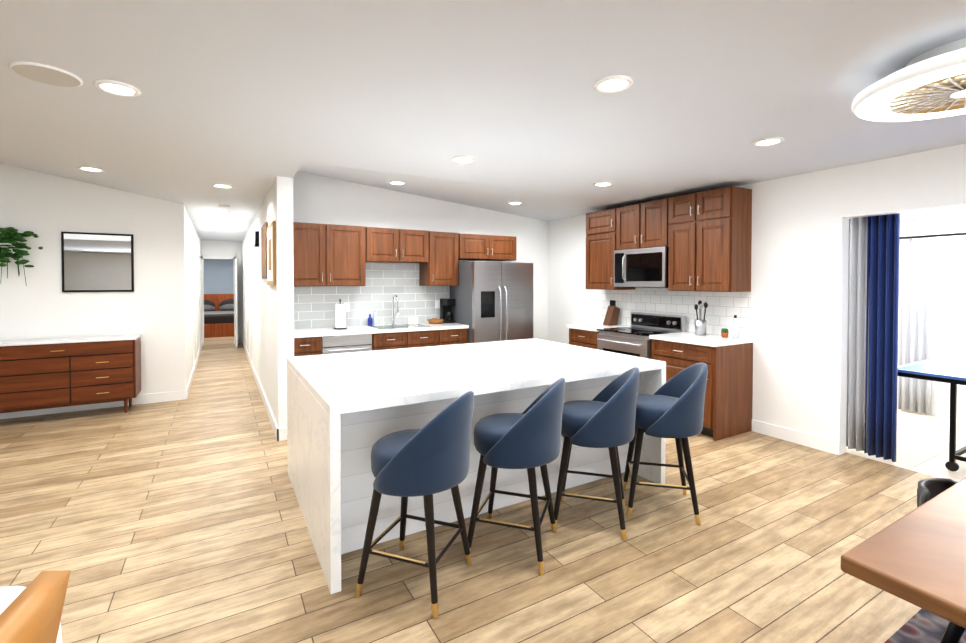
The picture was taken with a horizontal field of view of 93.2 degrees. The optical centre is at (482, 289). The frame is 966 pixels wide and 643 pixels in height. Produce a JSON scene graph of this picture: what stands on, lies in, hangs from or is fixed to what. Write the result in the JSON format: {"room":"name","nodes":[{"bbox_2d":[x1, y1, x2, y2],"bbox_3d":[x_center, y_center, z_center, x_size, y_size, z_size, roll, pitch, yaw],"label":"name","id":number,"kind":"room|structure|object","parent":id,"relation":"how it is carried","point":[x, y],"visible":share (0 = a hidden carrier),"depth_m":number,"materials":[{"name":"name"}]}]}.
{"room":"kitchen and dining room","nodes":[
{"label":"kitchen and dining room","id":0,"kind":"room"},
{"bbox_2d":[0,163,185,394],"bbox_3d":[-6.765,-0.215,4.089,6.870,3.250,0.120,-1,1,-30],"label":"wall","id":1,"kind":"structure","parent":0,"point":[47,209],"depth_m":5.32,"materials":[{"name":"paint"}]},
{"bbox_2d":[0,227,42,285],"bbox_3d":[-4.996,-0.356,4.857,0.482,0.627,0.266,-1,1,-30],"label":"plant","id":2,"kind":"object","parent":1,"relation":"attached to","point":[10,245],"visible":1,"depth_m":4.82,"materials":[{"name":"green plant"}]},
{"bbox_2d":[61,232,133,291],"bbox_3d":[-4.474,-0.318,5.319,0.650,0.685,0.022,-1,1,-30],"label":"wall mirror","id":3,"kind":"object","parent":1,"relation":"attached to","point":[97,262],"visible":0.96,"depth_m":5.30,"materials":[{"name":"black mirror"}]},
{"bbox_2d":[184,206,201,387],"bbox_3d":[-5.240,0.111,8.213,0.120,2.460,5.500,-1,1,-30],"label":"wall","id":4,"kind":"structure","parent":0,"point":[191,236],"depth_m":6.73,"materials":[{"name":"paint"}]},
{"bbox_2d":[192,244,196,373],"bbox_3d":[-4.907,0.304,7.773,0.016,2.090,0.920,-1,1,-30],"label":"door frame","id":5,"kind":"structure","parent":4,"relation":"attached to","point":[193,247],"depth_m":7.73,"materials":[{"name":"white wood"}]},
{"bbox_2d":[198,252,201,348],"bbox_3d":[-6.003,0.272,9.680,0.016,2.090,0.920,-1,1,-30],"label":"door frame","id":6,"kind":"structure","parent":4,"relation":"attached to","point":[201,297],"depth_m":9.75,"materials":[{"name":"white wood"}]},
{"bbox_2d":[203,259,233,293],"bbox_3d":[-8.539,0.012,14.171,4.800,2.460,0.120,-1,1,-30],"label":"wall","id":7,"kind":"structure","parent":0,"point":[218,276],"depth_m":14.25,"materials":[{"name":"blue paint"}]},
{"bbox_2d":[201,240,242,343],"bbox_3d":[-6.211,0.067,10.896,1.110,2.460,0.120,-1,1,-30],"label":"wall","id":8,"kind":"structure","parent":0,"point":[222,248],"depth_m":10.96,"materials":[{"name":"paint"}]},
{"bbox_2d":[201,256,235,345],"bbox_3d":[-6.242,0.253,10.802,0.740,2.090,0.016,-1,1,-30],"label":"door frame","id":9,"kind":"structure","parent":8,"relation":"attached to","point":[202,257],"depth_m":10.64,"materials":[{"name":"white wood"}]},
{"bbox_2d":[234,258,237,346],"bbox_3d":[-5.752,0.286,10.633,0.050,2.010,0.760,-1,1,-30],"label":"door leaf","id":10,"kind":"structure","parent":9,"relation":"in","point":[235,300],"depth_m":10.31,"materials":[{"name":"white wood"}]},
{"bbox_2d":[242,176,293,427],"bbox_3d":[-3.804,-0.275,7.677,0.140,3.250,7.850,-1,1,-30],"label":"wall","id":11,"kind":"structure","parent":0,"point":[273,327],"depth_m":4.41,"materials":[{"name":"paint"}]},
{"bbox_2d":[243,253,246,347],"bbox_3d":[-5.131,0.269,9.836,0.016,2.090,0.920,-1,1,-30],"label":"door frame","id":12,"kind":"structure","parent":11,"relation":"attached to","point":[244,255],"depth_m":9.88,"materials":[{"name":"white wood"}]},
{"bbox_2d":[249,245,253,372],"bbox_3d":[-3.984,0.302,7.842,0.016,2.090,0.920,-1,1,-30],"label":"door frame","id":13,"kind":"structure","parent":11,"relation":"attached to","point":[251,352],"depth_m":7.83,"materials":[{"name":"white wood"}]},
{"bbox_2d":[254,231,258,247],"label":"light switch","id":14,"kind":"object","parent":11,"relation":"attached to","point":[256,234],"depth_m":6.17,"materials":[{"name":"plastic"}]},
{"bbox_2d":[261,222,267,278],"bbox_3d":[-2.524,-0.440,5.278,0.024,0.620,0.640,-1,1,-30],"label":"framed picture","id":15,"kind":"object","parent":11,"relation":"attached to","point":[263,231],"depth_m":5.25,"materials":[{"name":"brown wood"}]},
{"bbox_2d":[265,221,275,284],"bbox_3d":[-2.140,-0.354,4.612,0.024,0.610,0.660,-1,1,-30],"label":"framed picture","id":16,"kind":"object","parent":11,"relation":"attached to","point":[268,244],"depth_m":4.46,"materials":[{"name":"brown wood"}]},
{"bbox_2d":[293,171,547,339],"bbox_3d":[-0.663,-0.255,6.466,4.100,3.250,0.120,-1,1,-30],"label":"wall","id":17,"kind":"structure","parent":0,"point":[317,199],"depth_m":6.24,"materials":[{"name":"paint"}]},
{"bbox_2d":[294,262,448,328],"bbox_3d":[-1.444,0.051,5.949,2.215,0.813,0.006,-1,1,-30],"label":"tile backsplash","id":18,"kind":"structure","parent":17,"relation":"attached to","point":[314,306],"depth_m":5.97,"materials":[{"name":"white tile"}]},
{"bbox_2d":[293,222,515,286],"bbox_3d":[-0.945,-0.417,6.016,3.155,0.730,0.370,-1,1,-30],"label":"upper cabinet","id":19,"kind":"object","parent":17,"relation":"attached to","point":[331,255],"visible":0.96,"depth_m":5.65,"materials":[{"name":"brown wood"}]},
{"bbox_2d":[0,336,965,642],"bbox_3d":[-2.975,1.424,5.038,14.120,0.060,23.500,-1,1,-30],"label":"floor","id":20,"kind":"structure","parent":0,"point":[174,522],"depth_m":2.56,"materials":[{"name":"brown wood"}]},
{"bbox_2d":[0,586,61,642],"bbox_3d":[-1.574,1.220,1.353,0.490,0.470,0.490,-1,1,-30],"label":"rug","id":21,"kind":"object","parent":20,"relation":"on","point":[9,595],"visible":0.18,"depth_m":1.49,"materials":[{"name":"white fabric"}]},
{"bbox_2d":[0,570,70,642],"bbox_3d":[-1.052,1.021,0.426,0.788,0.948,0.751,0,1,-20],"label":"lounge chair","id":22,"kind":"object","parent":20,"relation":"on","point":[32,612],"visible":1,"depth_m":0.81,"materials":[{"name":"brown leather"}]},
{"bbox_2d":[0,334,141,412],"bbox_3d":[-4.855,0.971,4.850,1.944,0.852,0.438,-1,1,-30],"label":"credenza","id":23,"kind":"object","parent":20,"relation":"on","point":[37,374],"visible":1,"depth_m":4.89,"materials":[{"name":"brown wood"}]},
{"bbox_2d":[204,294,233,337],"bbox_3d":[-7.721,0.698,13.262,1.600,1.120,2.210,-1,1,-30],"label":"bed","id":24,"kind":"object","parent":20,"relation":"on","point":[218,315],"visible":0.4,"depth_m":12.51,"materials":[{"name":"brown wood"}]},
{"bbox_2d":[294,338,321,356],"bbox_3d":[-2.094,0.951,5.236,0.364,0.880,0.618,-1,1,-30],"label":"base cabinet","id":25,"kind":"object","parent":20,"relation":"on","point":[319,341],"depth_m":4.98,"materials":[{"name":"brown wood"}]},
{"bbox_2d":[322,334,381,353],"bbox_3d":[-1.688,0.947,5.469,0.709,0.880,0.618,-1,1,-30],"label":"dishwasher","id":26,"kind":"object","parent":20,"relation":"on","point":[345,343],"depth_m":5.22,"materials":[{"name":"silver metal"}]},
{"bbox_2d":[294,322,468,337],"bbox_3d":[-1.295,0.483,5.676,2.196,0.040,0.638,-1,1,-30],"label":"countertop","id":27,"kind":"structure","parent":26,"relation":"on","point":[323,332],"depth_m":5.42,"materials":[{"name":"white stone"}]},
{"bbox_2d":[334,299,346,328],"bbox_3d":[-1.706,0.287,5.460,0.150,0.357,0.150,-1,1,-30],"label":"paper towel holder","id":28,"kind":"object","parent":27,"relation":"on","point":[340,315],"visible":1,"depth_m":5.41,"materials":[{"name":"white paper"}]},
{"bbox_2d":[368,310,377,325],"bbox_3d":[-1.413,0.358,5.872,0.135,0.202,0.070,-1,1,-37],"label":"soap bottles","id":29,"kind":"object","parent":27,"relation":"on","point":[373,322],"visible":1,"depth_m":5.87,"materials":[{"name":"blue"}]},
{"bbox_2d":[378,323,421,329],"bbox_3d":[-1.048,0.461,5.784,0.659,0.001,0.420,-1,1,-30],"label":"sink","id":30,"kind":"object","parent":27,"relation":"in","point":[419,324],"depth_m":5.76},
{"bbox_2d":[406,317,417,323],"bbox_3d":[-0.953,0.409,6.138,0.140,0.090,0.080,-1,1,-30],"label":"sponge caddy","id":31,"kind":"object","parent":27,"relation":"on","point":[411,320],"visible":0.98,"depth_m":6.10,"materials":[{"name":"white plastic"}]},
{"bbox_2d":[427,318,443,323],"bbox_3d":[-0.636,0.416,6.170,0.230,0.075,0.230,-1,1,-30],"label":"bread basket","id":32,"kind":"object","parent":27,"relation":"on","point":[435,321],"visible":1,"depth_m":6.10,"materials":[{"name":"brown wicker"}]},
{"bbox_2d":[440,298,454,322],"bbox_3d":[-0.488,0.286,6.322,0.130,0.330,0.220,-1,1,-30],"label":"coffee maker","id":33,"kind":"object","parent":27,"relation":"on","point":[446,314],"visible":0.92,"depth_m":6.27,"materials":[{"name":"black plastic"}]},
{"bbox_2d":[382,330,413,349],"bbox_3d":[-1.228,0.943,5.734,0.488,0.880,0.618,-1,1,-30],"label":"base cabinet","id":34,"kind":"object","parent":20,"relation":"on","point":[389,341],"depth_m":5.50,"materials":[{"name":"brown wood"}]},
{"bbox_2d":[355,391,473,618],"bbox_3d":[-0.330,0.963,2.265,0.596,0.959,0.596,-1,1,-30],"label":"bar stool","id":35,"kind":"object","parent":20,"relation":"on","point":[428,460],"visible":1,"depth_m":2.07,"materials":[{"name":"blue fabric"}]},
{"bbox_2d":[414,330,445,346],"bbox_3d":[-0.895,0.939,5.925,0.560,0.880,0.618,-1,1,-30],"label":"base cabinet","id":36,"kind":"object","parent":20,"relation":"on","point":[422,338],"depth_m":5.70,"materials":[{"name":"brown wood"}]},
{"bbox_2d":[446,330,466,344],"bbox_3d":[-0.560,0.936,6.117,0.490,0.880,0.618,-1,1,-30],"label":"base cabinet","id":37,"kind":"object","parent":20,"relation":"on","point":[453,337],"depth_m":5.88,"materials":[{"name":"brown wood"}]},
{"bbox_2d":[287,338,665,593],"bbox_3d":[-0.091,0.971,3.435,2.370,0.900,1.600,-1,1,-30],"label":"kitchen island","id":38,"kind":"object","parent":20,"relation":"on","point":[346,411],"visible":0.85,"depth_m":2.84,"materials":[{"name":"stone"}]},
{"bbox_2d":[450,261,532,342],"bbox_3d":[0.130,0.488,6.372,0.940,1.743,0.796,-1,1,-30],"label":"refrigerator","id":39,"kind":"object","parent":20,"relation":"on","point":[493,301],"visible":0.62,"depth_m":6.05,"materials":[{"name":"grey metal"}]},
{"bbox_2d":[464,378,564,574],"bbox_3d":[0.168,0.958,2.563,0.597,0.959,0.598,-1,1,-30],"label":"bar stool","id":40,"kind":"object","parent":20,"relation":"on","point":[529,438],"visible":1,"depth_m":2.37,"materials":[{"name":"blue fabric"}]},
{"bbox_2d":[566,327,598,348],"bbox_3d":[1.526,0.939,5.926,0.618,0.880,0.555,-1,1,-30],"label":"base cabinet","id":41,"kind":"object","parent":20,"relation":"on","point":[588,339],"depth_m":5.75,"materials":[{"name":"brown wood"}]},
{"bbox_2d":[566,323,625,330],"bbox_3d":[1.513,0.479,5.922,0.638,0.040,0.575,-1,1,-30],"label":"countertop","id":42,"kind":"structure","parent":41,"relation":"on","point":[588,326],"depth_m":5.80,"materials":[{"name":"white stone"}]},
{"bbox_2d":[603,300,619,325],"bbox_3d":[1.680,0.297,5.971,0.200,0.320,0.110,-1,1,-30],"label":"knife block","id":43,"kind":"object","parent":42,"relation":"on","point":[612,314],"visible":1,"depth_m":5.94,"materials":[{"name":"brown wood"}]},
{"bbox_2d":[551,367,638,540],"bbox_3d":[0.672,0.953,2.859,0.598,0.959,0.598,-1,1,-30],"label":"bar stool","id":44,"kind":"object","parent":20,"relation":"on","point":[605,417],"visible":1,"depth_m":2.67,"materials":[{"name":"blue fabric"}]},
{"bbox_2d":[597,312,685,358],"bbox_3d":[1.810,0.839,5.322,0.691,1.100,0.754,-1,1,-30],"label":"range","id":45,"kind":"object","parent":20,"relation":"on","point":[633,339],"visible":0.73,"depth_m":5.25,"materials":[{"name":"silver metal"}]},
{"bbox_2d":[623,362,707,524],"bbox_3d":[1.163,0.950,3.020,0.598,0.959,0.598,-1,1,-30],"label":"bar stool","id":46,"kind":"object","parent":20,"relation":"on","point":[672,407],"visible":0.96,"depth_m":2.85,"materials":[{"name":"blue fabric"}]},
{"bbox_2d":[651,339,752,440],"bbox_3d":[2.230,0.960,4.701,0.618,0.880,0.730,-1,1,-30],"label":"base cabinet","id":47,"kind":"object","parent":20,"relation":"on","point":[728,361],"depth_m":4.39,"materials":[{"name":"brown wood"}]},
{"bbox_2d":[650,332,753,346],"bbox_3d":[2.223,0.500,4.686,0.638,0.040,0.735,-1,1,-30],"label":"countertop","id":48,"kind":"structure","parent":47,"relation":"on","point":[680,337],"depth_m":4.53,"materials":[{"name":"white stone"}]},
{"bbox_2d":[694,300,707,334],"bbox_3d":[2.309,0.293,4.840,0.136,0.365,0.143,-1,1,-30],"label":"utensil crock","id":49,"kind":"object","parent":48,"relation":"on","point":[700,326],"visible":1,"depth_m":4.80,"materials":[{"name":"silver metal"}]},
{"bbox_2d":[721,328,728,337],"bbox_3d":[2.446,0.434,4.620,0.072,0.091,0.072,-1,1,-30],"label":"succulent pot","id":50,"kind":"object","parent":48,"relation":"on","point":[724,332],"visible":1,"depth_m":4.60,"materials":[{"name":"brown ceramic"}]},
{"bbox_2d":[732,315,738,337],"bbox_3d":[2.517,0.365,4.556,0.060,0.230,0.060,-1,1,-30],"label":"oil bottle","id":51,"kind":"object","parent":48,"relation":"on","point":[735,331],"visible":1,"depth_m":4.54,"materials":[{"name":"white"}]},
{"bbox_2d":[884,608,965,642],"bbox_3d":[2.510,1.463,0.694,3.200,0.006,2.900,-1,1,-30],"label":"rug","id":52,"kind":"object","parent":20,"relation":"on","point":[921,625],"visible":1,"depth_m":1.93,"materials":[{"name":"multicoloured fabric"}]},
{"bbox_2d":[841,478,965,628],"bbox_3d":[2.156,1.075,1.314,2.190,0.748,1.040,-1,1,-30],"label":"dining table","id":53,"kind":"object","parent":52,"relation":"on","point":[916,556],"visible":1,"depth_m":1.20,"materials":[{"name":"brown wood"}]},
{"bbox_2d":[917,478,964,642],"bbox_3d":[1.794,1.082,1.516,0.480,0.713,0.536,-1,1,-30],"label":"dining chair","id":54,"kind":"object","parent":52,"relation":"on","point":[929,489],"visible":0.27,"depth_m":1.66,"materials":[{"name":"black leather"}]},
{"bbox_2d":[898,354,965,470],"bbox_3d":[4.742,0.967,3.008,1.785,0.919,2.740,-1,1,-30],"label":"table","id":55,"kind":"object","parent":20,"relation":"on","point":[951,369],"visible":0.85,"depth_m":3.63,"materials":[{"name":"blue"}]},
{"bbox_2d":[0,0,965,241],"bbox_3d":[-2.997,-1.357,4.910,14.240,0.585,23.620,-1,1,-30],"label":"ceiling","id":56,"kind":"structure","parent":0,"point":[249,101],"depth_m":2.41,"materials":[{"name":"white paint"}]},
{"bbox_2d":[8,62,82,86],"bbox_3d":[-2.057,-1.013,2.157,0.256,0.010,0.256,-1,1,-30],"label":"ceiling speaker","id":57,"kind":"object","parent":56,"relation":"attached to","point":[46,74],"visible":0.98,"depth_m":2.14,"materials":[{"name":"white plastic"}]},
{"bbox_2d":[77,166,104,171],"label":"recessed light","id":58,"kind":"object","parent":56,"relation":"in","point":[85,168],"depth_m":4.07,"materials":[{"name":"white plastic"}]},
{"bbox_2d":[93,79,140,96],"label":"recessed light","id":59,"kind":"object","parent":56,"relation":"in","point":[118,88],"depth_m":2.30,"materials":[{"name":"white plastic"}]},
{"bbox_2d":[212,183,232,187],"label":"recessed light","id":60,"kind":"object","parent":56,"relation":"in","point":[219,185],"depth_m":4.60,"materials":[{"name":"white plastic"}]},
{"bbox_2d":[219,204,229,207],"bbox_3d":[-3.291,-1.061,5.807,0.124,0.036,0.124,-1,1,-30],"label":"smoke detector","id":61,"kind":"object","parent":56,"relation":"attached to","point":[223,206],"visible":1,"depth_m":5.76,"materials":[{"name":"white plastic"}]},
{"bbox_2d":[389,181,405,184],"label":"recessed light","id":62,"kind":"object","parent":56,"relation":"in","point":[391,182],"depth_m":5.08,"materials":[{"name":"white plastic"}]},
{"bbox_2d":[452,156,474,163],"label":"recessed light","id":63,"kind":"object","parent":56,"relation":"in","point":[459,159],"depth_m":3.63,"materials":[{"name":"white plastic"}]},
{"bbox_2d":[593,182,612,186],"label":"recessed light","id":64,"kind":"object","parent":56,"relation":"in","point":[600,184],"depth_m":4.53,"materials":[{"name":"white plastic"}]},
{"bbox_2d":[593,75,632,92],"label":"recessed light","id":65,"kind":"object","parent":56,"relation":"in","point":[613,84],"depth_m":2.24,"materials":[{"name":"white plastic"}]},
{"bbox_2d":[752,137,783,146],"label":"recessed light","id":66,"kind":"object","parent":56,"relation":"in","point":[769,141],"depth_m":3.16,"materials":[{"name":"white plastic"}]},
{"bbox_2d":[851,38,965,121],"bbox_3d":[2.089,-0.932,1.969,0.780,0.166,0.780,-1,1,-30],"label":"ceiling fan light","id":67,"kind":"object","parent":56,"relation":"attached to","point":[930,84],"visible":1,"depth_m":1.98,"materials":[{"name":"white plastic"}]},
{"bbox_2d":[547,144,965,440],"bbox_3d":[4.033,-0.185,2.292,0.120,3.250,11.800,-1,1,-30],"label":"wall","id":68,"kind":"structure","parent":0,"point":[796,235],"depth_m":4.16,"materials":[{"name":"paint"}]},
{"bbox_2d":[0,339,965,454],"bbox_3d":[-1.756,1.374,2.796,14.000,0.115,18.400,-1,1,-30],"label":"baseboard","id":69,"kind":"structure","parent":68,"relation":"attached to","point":[806,439],"depth_m":5.00,"materials":[{"name":"white"}]},
{"bbox_2d":[586,209,634,289],"bbox_3d":[1.668,-0.513,5.925,0.348,1.015,0.615,-1,1,-30],"label":"upper cabinet","id":70,"kind":"object","parent":68,"relation":"attached to","point":[599,256],"depth_m":5.88,"materials":[{"name":"brown wood"}]},
{"bbox_2d":[610,199,661,249],"bbox_3d":[1.975,-0.747,5.388,0.348,0.529,0.895,-1,1,-30],"label":"upper cabinet","id":71,"kind":"object","parent":68,"relation":"attached to","point":[635,226],"depth_m":5.34,"materials":[{"name":"brown wood"}]},
{"bbox_2d":[614,246,668,287],"bbox_3d":[1.937,-0.255,5.376,0.430,0.450,0.747,-1,1,-30],"label":"microwave","id":72,"kind":"object","parent":71,"relation":"attached to","point":[644,267],"visible":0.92,"depth_m":5.23,"materials":[{"name":"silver metal"}]},
{"bbox_2d":[602,290,750,337],"bbox_3d":[2.156,0.235,5.437,0.006,0.463,2.050,-1,1,-30],"label":"tile backsplash","id":73,"kind":"structure","parent":68,"relation":"attached to","point":[723,309],"depth_m":5.13,"materials":[{"name":"white tile"}]},
{"bbox_2d":[662,186,751,291],"bbox_3d":[2.323,-0.494,4.788,0.348,1.015,0.780,-1,1,-30],"label":"upper cabinet","id":74,"kind":"object","parent":68,"relation":"attached to","point":[705,237],"depth_m":4.55,"materials":[{"name":"brown wood"}]},
{"bbox_2d":[846,213,899,461],"bbox_3d":[3.707,0.333,3.152,0.097,2.155,2.404,-1,1,-30],"label":"curtain","id":75,"kind":"object","parent":68,"relation":"hanging from","point":[872,336],"visible":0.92,"depth_m":3.84,"materials":[{"name":"blue fabric"}]},
{"bbox_2d":[838,203,965,454],"bbox_3d":[3.564,0.406,3.117,0.120,2.040,1.880,-1,1,-30],"label":"door frame","id":76,"kind":"structure","parent":68,"relation":"attached to","point":[843,319],"depth_m":3.91,"materials":[{"name":"white paint"}]},
{"bbox_2d":[897,214,965,409],"bbox_3d":[5.461,0.175,4.388,0.120,2.460,14.000,-1,1,-30],"label":"wall","id":77,"kind":"structure","parent":0,"point":[940,393],"depth_m":5.01,"materials":[{"name":"paint"}]},
{"bbox_2d":[898,233,965,414],"bbox_3d":[5.289,0.395,4.437,0.127,1.978,2.154,-1,1,-30],"label":"window curtain","id":78,"kind":"object","parent":77,"relation":"hanging from","point":[916,300],"visible":0.79,"depth_m":5.12,"materials":[{"name":"white fabric"}]},
{"bbox_2d":[932,238,965,345],"bbox_3d":[5.303,0.028,4.526,0.010,1.150,1.500,-1,1,-30],"label":"sunroom window","id":79,"kind":"structure","parent":77,"relation":"in","point":[949,296],"depth_m":4.95,"materials":[{"name":"white"}]},
{"bbox_2d":[900,207,965,219],"bbox_3d":[4.498,-0.914,3.759,2.160,0.259,13.900,-1,1,-30],"label":"ceiling","id":80,"kind":"structure","parent":0,"point":[935,213],"depth_m":4.79,"materials":[{"name":"white paint"}]}
]}

